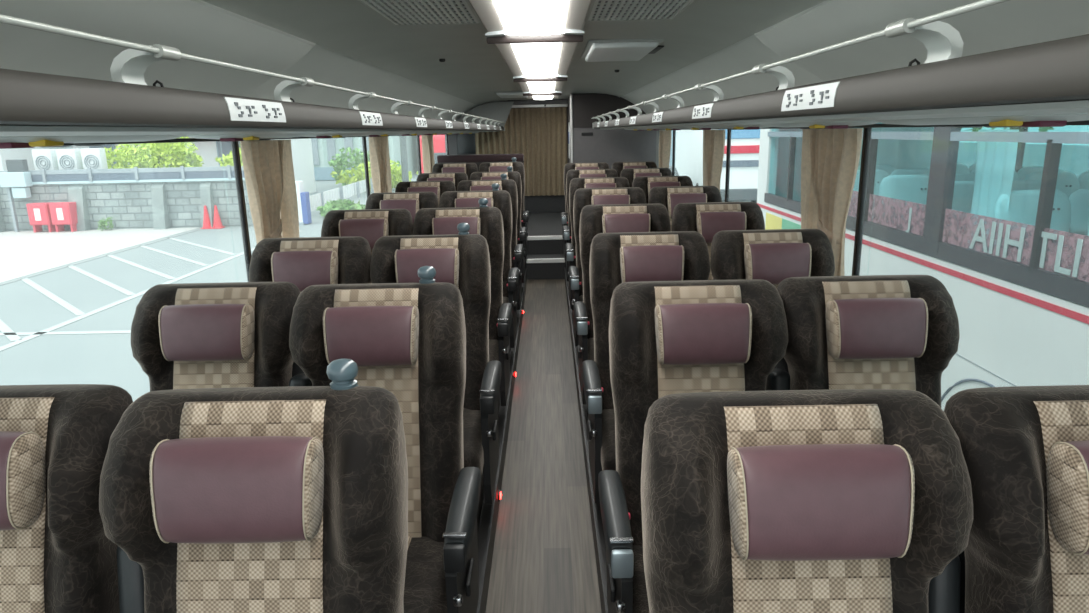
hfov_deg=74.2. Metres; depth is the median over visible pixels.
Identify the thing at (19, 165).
hood
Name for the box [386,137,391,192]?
drape
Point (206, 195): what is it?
buttress
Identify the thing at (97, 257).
road marking
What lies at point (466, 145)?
monitor
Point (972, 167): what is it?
passenger seat
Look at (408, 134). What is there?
light
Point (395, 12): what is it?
ceiling vent
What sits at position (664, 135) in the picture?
window curtain
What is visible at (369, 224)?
seat
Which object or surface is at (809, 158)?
drape
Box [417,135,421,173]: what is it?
window
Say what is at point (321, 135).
light
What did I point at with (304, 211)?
kiosk
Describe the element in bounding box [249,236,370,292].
seat
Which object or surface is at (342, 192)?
fence
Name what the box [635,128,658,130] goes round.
light
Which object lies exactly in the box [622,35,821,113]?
ceiling panel
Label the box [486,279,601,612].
floor
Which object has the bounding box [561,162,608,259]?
seat
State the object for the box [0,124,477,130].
tray
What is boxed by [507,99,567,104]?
header panel
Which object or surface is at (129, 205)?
wall
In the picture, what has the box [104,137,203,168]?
bush
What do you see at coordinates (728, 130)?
window
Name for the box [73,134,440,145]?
rail
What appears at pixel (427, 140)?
window curtain
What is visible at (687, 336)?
seat
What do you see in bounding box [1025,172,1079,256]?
passenger seat
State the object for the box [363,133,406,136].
light
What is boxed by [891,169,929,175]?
passenger seat
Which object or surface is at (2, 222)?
buttress
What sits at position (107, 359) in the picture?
ground
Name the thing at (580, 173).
seat
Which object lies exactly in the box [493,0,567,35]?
diffuser
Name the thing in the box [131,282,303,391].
seat
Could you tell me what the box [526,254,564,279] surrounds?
step
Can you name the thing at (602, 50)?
recessed light
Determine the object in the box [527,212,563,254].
step
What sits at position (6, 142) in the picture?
light
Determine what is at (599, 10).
ceiling vent
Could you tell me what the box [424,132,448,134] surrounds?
light
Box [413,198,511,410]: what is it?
seat
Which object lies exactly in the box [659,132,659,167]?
drape
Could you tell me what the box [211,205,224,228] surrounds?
traffic cone
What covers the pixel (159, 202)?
buttress
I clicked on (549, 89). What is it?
diffuser
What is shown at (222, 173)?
guard rail
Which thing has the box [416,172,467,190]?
seat
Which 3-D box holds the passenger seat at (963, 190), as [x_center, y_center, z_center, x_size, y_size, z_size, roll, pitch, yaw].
[3.229,-0.402,5.439,0.500,1.040,0.603,-1,14,0]
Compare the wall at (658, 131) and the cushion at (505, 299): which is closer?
the cushion at (505, 299)
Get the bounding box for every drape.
[280,139,298,237]
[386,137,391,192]
[432,135,434,167]
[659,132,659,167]
[703,130,706,185]
[801,129,817,228]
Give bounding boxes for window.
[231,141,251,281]
[362,137,369,197]
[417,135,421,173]
[446,135,448,154]
[672,130,675,175]
[725,129,730,201]
[852,128,871,275]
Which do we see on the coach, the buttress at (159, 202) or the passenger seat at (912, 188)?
the passenger seat at (912, 188)
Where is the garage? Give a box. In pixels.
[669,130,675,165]
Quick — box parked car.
[669,165,678,175]
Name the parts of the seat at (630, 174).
panel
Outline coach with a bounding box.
[757,122,1088,410]
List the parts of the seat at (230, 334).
panel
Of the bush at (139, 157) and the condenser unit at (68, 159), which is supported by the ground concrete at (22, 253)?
the condenser unit at (68, 159)
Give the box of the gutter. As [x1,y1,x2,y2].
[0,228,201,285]
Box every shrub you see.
[316,198,365,216]
[328,147,399,185]
[330,160,417,190]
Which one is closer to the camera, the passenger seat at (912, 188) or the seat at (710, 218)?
the seat at (710, 218)
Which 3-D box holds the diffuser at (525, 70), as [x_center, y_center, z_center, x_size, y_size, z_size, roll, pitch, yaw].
[-0.031,-1.447,4.398,0.212,0.032,0.970,-1,14,0]
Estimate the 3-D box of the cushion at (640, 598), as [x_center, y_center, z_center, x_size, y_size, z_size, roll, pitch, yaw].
[0.398,0.681,1.667,0.425,0.140,0.520,-1,14,0]
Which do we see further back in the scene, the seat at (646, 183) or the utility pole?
the utility pole
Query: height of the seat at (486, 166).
1.039 m
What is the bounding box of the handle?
[581,132,592,135]
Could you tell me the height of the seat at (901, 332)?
0.996 m
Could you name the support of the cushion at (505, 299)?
on the seat at (500, 199)
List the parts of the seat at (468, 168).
panel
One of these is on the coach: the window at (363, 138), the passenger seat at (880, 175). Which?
the passenger seat at (880, 175)
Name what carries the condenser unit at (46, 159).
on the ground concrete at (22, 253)
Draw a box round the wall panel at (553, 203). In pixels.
[525,195,565,212]
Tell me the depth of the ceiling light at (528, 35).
2.74 m
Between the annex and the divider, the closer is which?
the divider
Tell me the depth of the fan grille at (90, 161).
23.36 m
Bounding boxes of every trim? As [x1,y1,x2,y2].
[477,268,526,612]
[564,267,608,612]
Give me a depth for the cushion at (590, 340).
3.31 m
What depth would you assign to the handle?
7.57 m
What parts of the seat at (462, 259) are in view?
panel, backrest, grab knob, panel, armrest, trim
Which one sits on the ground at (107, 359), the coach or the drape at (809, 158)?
the coach
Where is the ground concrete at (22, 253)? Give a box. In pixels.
[0,227,199,282]
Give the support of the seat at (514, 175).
on the floor at (485, 513)
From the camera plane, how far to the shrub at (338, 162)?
39.90 m
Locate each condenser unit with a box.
[32,149,58,169]
[56,149,83,169]
[80,148,107,168]
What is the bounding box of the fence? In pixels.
[309,178,373,210]
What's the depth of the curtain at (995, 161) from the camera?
4.87 m
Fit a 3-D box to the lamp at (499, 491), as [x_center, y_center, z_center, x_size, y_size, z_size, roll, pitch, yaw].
[-0.179,0.747,2.848,0.016,0.030,0.050,-1,14,0]
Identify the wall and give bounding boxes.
[0,180,253,230]
[445,101,568,228]
[568,94,572,162]
[573,93,656,168]
[656,130,659,167]
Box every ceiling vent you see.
[356,0,482,25]
[585,0,695,21]
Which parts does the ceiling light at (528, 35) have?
rail, rail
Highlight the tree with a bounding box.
[961,127,1053,156]
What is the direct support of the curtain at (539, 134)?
hanging from the header panel at (551, 101)
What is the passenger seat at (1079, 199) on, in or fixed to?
on the coach
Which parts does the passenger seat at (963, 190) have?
backrest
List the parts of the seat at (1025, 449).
panel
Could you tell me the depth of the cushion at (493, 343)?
3.31 m
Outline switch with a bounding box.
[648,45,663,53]
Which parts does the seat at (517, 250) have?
panel, backrest, grab knob, panel, armrest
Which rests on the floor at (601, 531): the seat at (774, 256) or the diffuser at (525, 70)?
the seat at (774, 256)
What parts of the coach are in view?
rail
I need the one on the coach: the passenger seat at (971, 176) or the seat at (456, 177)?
the passenger seat at (971, 176)
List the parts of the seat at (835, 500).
panel, armrest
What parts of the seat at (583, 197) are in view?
armrest, panel, backrest, panel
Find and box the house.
[0,146,72,170]
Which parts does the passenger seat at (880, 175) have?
backrest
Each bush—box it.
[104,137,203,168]
[215,144,242,165]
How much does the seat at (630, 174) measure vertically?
0.996 m
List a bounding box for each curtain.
[240,139,298,243]
[368,137,391,192]
[421,135,434,172]
[475,104,567,195]
[659,130,670,167]
[703,130,724,190]
[801,128,862,275]
[968,130,1018,251]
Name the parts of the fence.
post, post, post, post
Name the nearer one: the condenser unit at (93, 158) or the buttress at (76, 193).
the buttress at (76, 193)
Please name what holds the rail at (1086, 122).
attached to the luggage rack at (1044, 84)
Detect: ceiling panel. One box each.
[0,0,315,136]
[248,44,477,120]
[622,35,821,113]
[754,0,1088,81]
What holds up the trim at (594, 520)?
attached to the floor at (601, 531)
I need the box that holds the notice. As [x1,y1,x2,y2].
[568,122,569,158]
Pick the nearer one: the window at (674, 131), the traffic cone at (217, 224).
the window at (674, 131)
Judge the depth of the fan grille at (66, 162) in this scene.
23.37 m
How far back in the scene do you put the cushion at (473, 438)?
2.40 m
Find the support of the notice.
attached to the wall at (572, 94)
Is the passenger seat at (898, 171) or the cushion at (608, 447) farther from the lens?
the passenger seat at (898, 171)
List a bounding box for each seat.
[0,384,132,612]
[99,358,407,612]
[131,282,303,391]
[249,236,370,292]
[289,266,480,612]
[321,209,412,282]
[365,192,438,222]
[370,223,501,532]
[395,181,455,203]
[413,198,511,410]
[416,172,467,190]
[432,163,477,179]
[439,183,518,347]
[457,173,523,309]
[469,166,526,282]
[479,157,528,258]
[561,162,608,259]
[562,169,617,280]
[565,177,629,308]
[568,187,645,345]
[574,204,670,404]
[582,231,709,502]
[598,279,789,612]
[611,161,656,176]
[620,168,671,186]
[632,176,692,203]
[641,389,972,612]
[648,186,721,230]
[672,202,764,279]
[710,229,834,287]
[775,275,959,407]
[848,170,888,223]
[858,165,895,174]
[879,174,928,234]
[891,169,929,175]
[927,163,969,173]
[944,385,1088,612]
[949,181,973,245]
[955,173,974,180]
[969,163,975,172]
[971,169,1017,179]
[994,189,1070,270]
[1011,180,1068,268]
[1017,166,1063,179]
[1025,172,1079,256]
[1068,189,1088,279]
[1078,171,1088,188]
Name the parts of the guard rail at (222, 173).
post, post, panel, post, post, post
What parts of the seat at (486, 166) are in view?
panel, backrest, panel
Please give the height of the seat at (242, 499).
1.039 m
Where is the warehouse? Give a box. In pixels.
[311,136,418,180]
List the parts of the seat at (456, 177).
panel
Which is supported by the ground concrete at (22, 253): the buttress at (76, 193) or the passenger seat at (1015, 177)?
the buttress at (76, 193)
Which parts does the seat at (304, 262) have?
panel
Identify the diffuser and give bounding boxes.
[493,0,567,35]
[508,33,561,64]
[519,63,557,77]
[527,76,555,86]
[529,86,553,92]
[533,96,552,99]
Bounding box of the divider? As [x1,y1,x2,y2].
[437,154,524,210]
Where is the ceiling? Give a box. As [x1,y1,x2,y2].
[202,0,825,104]
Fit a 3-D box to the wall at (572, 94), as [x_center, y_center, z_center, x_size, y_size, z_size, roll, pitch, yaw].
[0.326,-1.558,8.445,0.040,1.726,1.450,-1,14,0]
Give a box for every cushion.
[403,536,446,612]
[463,408,483,475]
[489,339,498,360]
[503,297,508,302]
[588,338,593,360]
[601,409,615,470]
[633,545,649,612]
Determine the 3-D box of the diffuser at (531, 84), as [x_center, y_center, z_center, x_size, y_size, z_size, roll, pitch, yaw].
[-0.027,-1.690,5.394,0.212,0.032,0.920,-1,14,0]
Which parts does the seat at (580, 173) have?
armrest, panel, backrest, panel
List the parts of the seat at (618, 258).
trim, armrest, panel, backrest, panel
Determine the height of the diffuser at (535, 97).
0.032 m
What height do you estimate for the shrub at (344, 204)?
0.747 m
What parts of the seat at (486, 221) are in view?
panel, backrest, grab knob, panel, armrest, trim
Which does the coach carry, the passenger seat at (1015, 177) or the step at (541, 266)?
the passenger seat at (1015, 177)
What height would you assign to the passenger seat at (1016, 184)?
1.040 m
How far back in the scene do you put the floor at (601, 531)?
2.55 m
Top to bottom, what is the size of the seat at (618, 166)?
0.996 m
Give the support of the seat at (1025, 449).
on the floor at (601, 531)
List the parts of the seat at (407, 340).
armrest, backrest, panel, cushion panel, grab knob, panel, armrest, trim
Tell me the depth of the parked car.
25.07 m
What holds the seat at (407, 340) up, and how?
on the floor at (485, 513)
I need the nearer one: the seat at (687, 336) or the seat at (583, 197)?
the seat at (687, 336)
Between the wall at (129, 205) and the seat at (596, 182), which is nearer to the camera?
the seat at (596, 182)
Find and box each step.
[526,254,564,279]
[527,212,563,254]
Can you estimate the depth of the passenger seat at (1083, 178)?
6.35 m
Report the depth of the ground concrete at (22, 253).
19.57 m
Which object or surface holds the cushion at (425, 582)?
on the seat at (407, 340)
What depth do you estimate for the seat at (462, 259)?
2.62 m
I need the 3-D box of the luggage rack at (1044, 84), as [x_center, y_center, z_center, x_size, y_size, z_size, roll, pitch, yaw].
[0.797,-0.783,2.909,0.716,0.133,8.630,-1,14,0]
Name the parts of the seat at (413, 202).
panel, backrest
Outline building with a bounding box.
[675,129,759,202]
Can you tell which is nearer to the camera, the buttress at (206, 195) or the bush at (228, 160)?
the buttress at (206, 195)
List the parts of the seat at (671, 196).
backrest, panel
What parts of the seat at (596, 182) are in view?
armrest, panel, backrest, panel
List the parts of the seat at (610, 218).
trim, armrest, panel, backrest, panel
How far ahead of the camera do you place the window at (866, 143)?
2.69 m
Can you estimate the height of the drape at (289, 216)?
0.838 m
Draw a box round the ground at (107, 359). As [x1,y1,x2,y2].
[0,142,1088,401]
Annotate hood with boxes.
[5,159,28,171]
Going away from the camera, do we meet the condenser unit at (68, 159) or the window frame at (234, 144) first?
the window frame at (234, 144)
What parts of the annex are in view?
pane, pane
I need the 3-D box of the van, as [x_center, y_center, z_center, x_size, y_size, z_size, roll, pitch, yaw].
[-3.318,-4.589,25.088,1.560,2.700,3.500,-1,14,0]
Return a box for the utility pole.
[399,136,408,181]
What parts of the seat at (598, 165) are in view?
armrest, panel, backrest, panel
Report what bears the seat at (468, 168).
on the floor at (485, 513)
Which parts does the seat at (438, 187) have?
panel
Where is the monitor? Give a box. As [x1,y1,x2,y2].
[456,133,475,154]
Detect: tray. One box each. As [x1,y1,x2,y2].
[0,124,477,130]
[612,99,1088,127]
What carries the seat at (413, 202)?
on the floor at (485, 513)
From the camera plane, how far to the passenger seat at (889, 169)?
8.00 m
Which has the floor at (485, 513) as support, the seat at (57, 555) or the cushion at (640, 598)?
the seat at (57, 555)
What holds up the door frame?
attached to the wall at (572, 94)
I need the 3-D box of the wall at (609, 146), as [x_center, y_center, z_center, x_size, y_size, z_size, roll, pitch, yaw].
[0.746,-1.388,7.707,0.885,1.726,0.060,-1,14,0]
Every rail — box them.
[0,165,244,184]
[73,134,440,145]
[664,120,1088,129]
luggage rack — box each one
[0,14,513,148]
[591,0,1088,130]
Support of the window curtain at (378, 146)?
hanging from the rail at (177, 139)
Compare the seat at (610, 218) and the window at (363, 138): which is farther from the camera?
the window at (363, 138)
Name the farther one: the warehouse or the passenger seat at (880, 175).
the warehouse
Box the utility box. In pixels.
[0,159,32,231]
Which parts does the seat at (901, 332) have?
panel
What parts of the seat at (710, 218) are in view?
backrest, panel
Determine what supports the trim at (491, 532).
attached to the floor at (485, 513)
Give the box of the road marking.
[0,231,300,350]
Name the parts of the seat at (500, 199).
panel, backrest, grab knob, panel, armrest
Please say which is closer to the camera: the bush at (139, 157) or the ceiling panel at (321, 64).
the ceiling panel at (321, 64)
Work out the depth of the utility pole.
35.19 m
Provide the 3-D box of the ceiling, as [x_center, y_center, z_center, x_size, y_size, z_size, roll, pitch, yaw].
[-0.033,-1.304,3.800,1.630,0.084,10.600,-1,14,0]
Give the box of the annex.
[73,137,315,192]
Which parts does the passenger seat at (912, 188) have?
backrest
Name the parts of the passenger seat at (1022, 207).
backrest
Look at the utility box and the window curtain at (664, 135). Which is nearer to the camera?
the window curtain at (664, 135)
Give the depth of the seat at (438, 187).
5.19 m
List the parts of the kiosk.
panel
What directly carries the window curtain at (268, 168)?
hanging from the rail at (177, 139)
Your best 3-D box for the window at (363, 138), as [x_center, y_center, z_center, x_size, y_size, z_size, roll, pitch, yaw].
[-1.223,-0.995,5.933,0.021,0.920,2.130,-1,14,0]
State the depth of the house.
29.57 m
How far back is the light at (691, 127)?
3.72 m
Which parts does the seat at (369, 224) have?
panel, backrest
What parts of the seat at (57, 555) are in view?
panel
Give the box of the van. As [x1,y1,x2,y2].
[420,135,445,172]
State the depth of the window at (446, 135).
9.01 m
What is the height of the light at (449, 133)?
0.030 m
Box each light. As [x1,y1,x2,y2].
[0,135,185,148]
[186,134,308,141]
[303,133,371,138]
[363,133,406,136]
[402,132,432,135]
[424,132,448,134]
[441,132,461,134]
[469,0,591,99]
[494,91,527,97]
[581,39,663,61]
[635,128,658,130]
[652,127,680,129]
[672,126,717,129]
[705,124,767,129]
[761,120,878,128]
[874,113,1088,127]
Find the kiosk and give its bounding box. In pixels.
[295,181,311,224]
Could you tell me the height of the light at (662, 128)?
0.030 m
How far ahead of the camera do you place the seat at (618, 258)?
2.60 m
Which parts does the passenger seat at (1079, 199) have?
backrest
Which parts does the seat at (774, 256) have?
panel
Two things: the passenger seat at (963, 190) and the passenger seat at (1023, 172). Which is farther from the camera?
the passenger seat at (1023, 172)
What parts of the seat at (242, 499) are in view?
armrest, panel, grab knob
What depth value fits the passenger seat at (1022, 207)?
4.71 m
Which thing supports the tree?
on the ground at (107, 359)
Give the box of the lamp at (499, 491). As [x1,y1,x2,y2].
[498,489,500,501]
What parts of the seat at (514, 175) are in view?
panel, backrest, panel, armrest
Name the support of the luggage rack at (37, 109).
attached to the wall
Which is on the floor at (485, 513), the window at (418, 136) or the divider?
the divider
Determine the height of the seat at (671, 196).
0.996 m
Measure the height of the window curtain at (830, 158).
0.838 m
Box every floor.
[478,229,527,582]
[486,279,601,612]
[565,260,606,586]
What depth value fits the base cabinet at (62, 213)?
22.32 m
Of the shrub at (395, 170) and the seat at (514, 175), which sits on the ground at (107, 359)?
the shrub at (395, 170)
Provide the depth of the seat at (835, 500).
0.96 m
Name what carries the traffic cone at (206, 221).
on the ground at (107, 359)
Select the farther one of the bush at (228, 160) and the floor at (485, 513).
the bush at (228, 160)
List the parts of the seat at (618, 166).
panel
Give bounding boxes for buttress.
[0,201,5,231]
[68,185,90,230]
[151,183,169,228]
[200,182,213,227]
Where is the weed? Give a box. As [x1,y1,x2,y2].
[98,217,113,230]
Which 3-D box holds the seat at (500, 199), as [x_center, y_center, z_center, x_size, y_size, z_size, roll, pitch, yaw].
[-0.410,-0.183,4.262,0.515,1.039,0.725,-1,14,0]
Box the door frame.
[570,94,572,162]
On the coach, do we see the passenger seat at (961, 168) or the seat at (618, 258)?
the passenger seat at (961, 168)
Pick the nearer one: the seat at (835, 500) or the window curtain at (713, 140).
the seat at (835, 500)
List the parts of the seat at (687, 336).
trim, armrest, panel, panel, armrest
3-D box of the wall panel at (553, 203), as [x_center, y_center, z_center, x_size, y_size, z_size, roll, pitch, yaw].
[-0.058,-1.310,9.221,0.740,0.217,0.059,-1,14,0]
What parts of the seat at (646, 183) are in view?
panel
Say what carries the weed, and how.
on the ground at (107, 359)
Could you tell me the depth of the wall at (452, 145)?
9.08 m
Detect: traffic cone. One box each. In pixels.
[201,206,211,228]
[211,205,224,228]
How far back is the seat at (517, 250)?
5.16 m
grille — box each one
[35,155,49,169]
[59,155,73,169]
[84,155,98,168]
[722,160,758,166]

